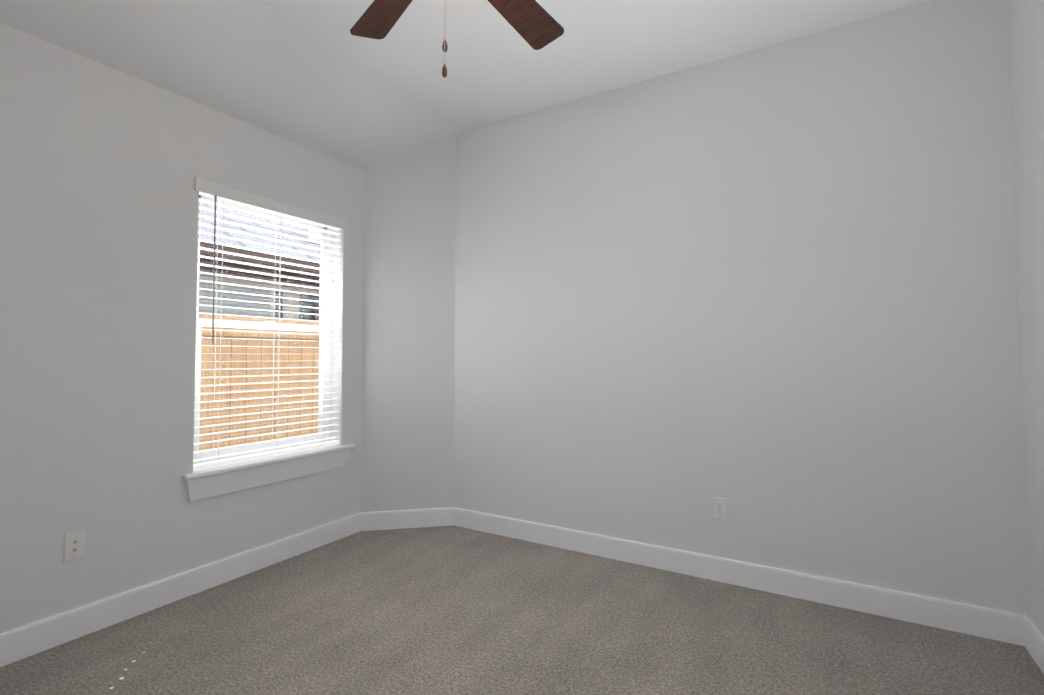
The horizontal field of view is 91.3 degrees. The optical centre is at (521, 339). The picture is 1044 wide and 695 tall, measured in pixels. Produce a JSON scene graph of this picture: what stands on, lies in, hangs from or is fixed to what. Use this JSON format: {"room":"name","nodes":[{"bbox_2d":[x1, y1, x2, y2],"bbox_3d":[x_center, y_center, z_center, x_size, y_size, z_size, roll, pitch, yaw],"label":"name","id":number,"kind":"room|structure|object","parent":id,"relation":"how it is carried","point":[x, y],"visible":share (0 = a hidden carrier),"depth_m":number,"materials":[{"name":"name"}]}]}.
{"room":"empty bedroom","nodes":[
{"label":"empty bedroom","id":0,"kind":"room"},
{"bbox_2d":[0,23,363,632],"bbox_3d":[-1.954,-0.150,2.231,0.160,2.853,3.090,-1,-2,31],"label":"wall","id":1,"kind":"structure","parent":0,"point":[102,166],"depth_m":2.30,"materials":[{"name":"paint"}]},
{"bbox_2d":[63,529,84,561],"bbox_3d":[-1.881,0.867,2.150,0.014,0.114,0.070,-1,-2,31],"label":"outlet","id":2,"kind":"object","parent":1,"relation":"attached to","point":[74,545],"visible":1,"depth_m":2.15,"materials":[{"name":"white plastic"}]},
{"bbox_2d":[181,177,354,501],"bbox_3d":[-1.457,0.006,3.017,0.192,1.629,1.049,-1,-2,31],"label":"window","id":3,"kind":"structure","parent":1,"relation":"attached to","point":[224,470],"depth_m":2.94,"materials":[{"name":"white plastic"}]},
{"bbox_2d":[361,139,455,511],"bbox_3d":[-0.817,-0.102,3.690,0.633,2.853,0.580,-1,-2,31],"label":"wall","id":4,"kind":"structure","parent":0,"point":[408,392],"depth_m":3.58,"materials":[{"name":"paint"}]},
{"bbox_2d":[0,507,1043,673],"bbox_3d":[-0.259,1.172,1.523,3.434,0.123,3.350,-1,-2,31],"label":"baseboard","id":5,"kind":"structure","parent":4,"relation":"attached to","point":[28,640],"depth_m":2.52,"materials":[{"name":"white"}]},
{"bbox_2d":[0,0,931,169],"bbox_3d":[-0.259,-1.475,1.611,4.134,0.866,4.050,-1,-2,31],"label":"ceiling","id":6,"kind":"structure","parent":0,"point":[317,75],"depth_m":2.60,"materials":[{"name":"paint"}]},
{"bbox_2d":[350,0,563,77],"bbox_3d":[-0.216,-1.189,1.651,1.295,0.733,1.254,-1,-2,31],"label":"ceiling fan","id":7,"kind":"object","parent":6,"relation":"hanging from","point":[534,24],"visible":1,"depth_m":2.03,"materials":[{"name":"brown wood"}]},
{"bbox_2d":[0,525,1043,694],"bbox_3d":[-0.259,1.293,1.519,3.754,0.120,3.670,-1,-2,31],"label":"floor","id":8,"kind":"structure","parent":0,"point":[447,610],"depth_m":2.14,"materials":[{"name":"carpet"}]},
{"bbox_2d":[454,0,1026,614],"bbox_3d":[0.906,-0.128,2.917,3.121,2.853,0.160,-1,-2,31],"label":"wall","id":9,"kind":"structure","parent":0,"point":[770,294],"depth_m":2.61,"materials":[{"name":"paint"}]},
{"bbox_2d":[713,497,726,520],"bbox_3d":[1.048,0.894,2.702,0.070,0.114,0.008,-1,-2,31],"label":"duplex electrical outlet","id":10,"kind":"object","parent":9,"relation":"attached to","point":[720,508],"visible":1,"depth_m":2.70,"materials":[{"name":"white plastic"}]},
{"bbox_2d":[1007,0,1043,635],"bbox_3d":[1.248,-0.205,0.586,0.160,2.853,3.510,-1,-2,31],"label":"wall","id":11,"kind":"structure","parent":0,"point":[1026,38],"depth_m":2.00,"materials":[{"name":"paint"}]},
{"label":"outside","id":12,"kind":"structure","parent":0,"visible":0},
{"bbox_3d":[-7.552,1.952,6.588,13.700,0.200,22.000,-1,-2,31],"label":"lawn","id":13,"kind":"structure","parent":12,"visible":0},
{"bbox_2d":[199,314,319,450],"bbox_3d":[-2.630,0.782,4.346,0.095,1.990,17.077,-1,-2,31],"label":"fence","id":14,"kind":"object","parent":13,"relation":"on","point":[295,351],"depth_m":4.69,"materials":[{"name":"brown wood"}]},
{"bbox_2d":[200,265,319,287],"bbox_3d":[-4.408,0.346,4.785,0.001,2.890,22.000,-1,-2,31],"label":"brick","id":15,"kind":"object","parent":13,"relation":"on","point":[249,275],"depth_m":6.54,"materials":[{"name":"brick"}]},
{"bbox_2d":[199,273,319,318],"bbox_3d":[-3.435,-0.045,6.419,0.030,1.460,2.660,-1,-2,31],"label":"trim","id":16,"kind":"structure","parent":15,"relation":"attached to","point":[271,299],"depth_m":6.82,"materials":[{"name":"beige"}]},
{"bbox_2d":[199,280,318,319],"bbox_3d":[-3.441,-0.044,6.423,0.008,1.280,2.480,-1,-2,31],"label":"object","id":17,"kind":"object","parent":16,"relation":"in","point":[245,304],"depth_m":6.39,"materials":[{"name":"grey"}]},
{"bbox_2d":[200,202,319,260],"bbox_3d":[-6.785,-2.690,6.290,6.480,3.240,22.000,-1,-2,31],"label":"neighbor roof","id":18,"kind":"structure","parent":15,"relation":"on","point":[242,236],"depth_m":6.83,"materials":[{"name":"grey"}]},
{"bbox_2d":[200,238,319,273],"bbox_3d":[-4.032,-1.030,4.609,0.025,0.190,22.000,-1,-2,31],"label":"fascia","id":19,"kind":"object","parent":18,"relation":"attached to","point":[246,252],"depth_m":6.09,"materials":[{"name":"brown"}]},
{"bbox_2d":[291,228,319,243],"bbox_3d":[-3.230,-1.570,7.929,0.400,0.200,0.500,-1,-2,31],"label":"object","id":20,"kind":"object","parent":18,"relation":"on","point":[307,237],"depth_m":7.70,"materials":[{"name":"grey"}]},
{"bbox_2d":[200,253,319,280],"bbox_3d":[-4.215,-0.947,4.714,0.450,0.030,22.000,-1,-2,31],"label":"soffit","id":21,"kind":"structure","parent":15,"relation":"attached to","point":[251,268],"depth_m":6.30,"materials":[{"name":"brown"}]},
{"bbox_2d":[315,300,318,320],"bbox_3d":[-2.725,0.509,7.199,0.423,2.726,0.070,0,-2,5],"label":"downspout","id":22,"kind":"object","parent":15,"relation":"attached to","point":[317,312],"depth_m":7.21,"materials":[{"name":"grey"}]}
]}

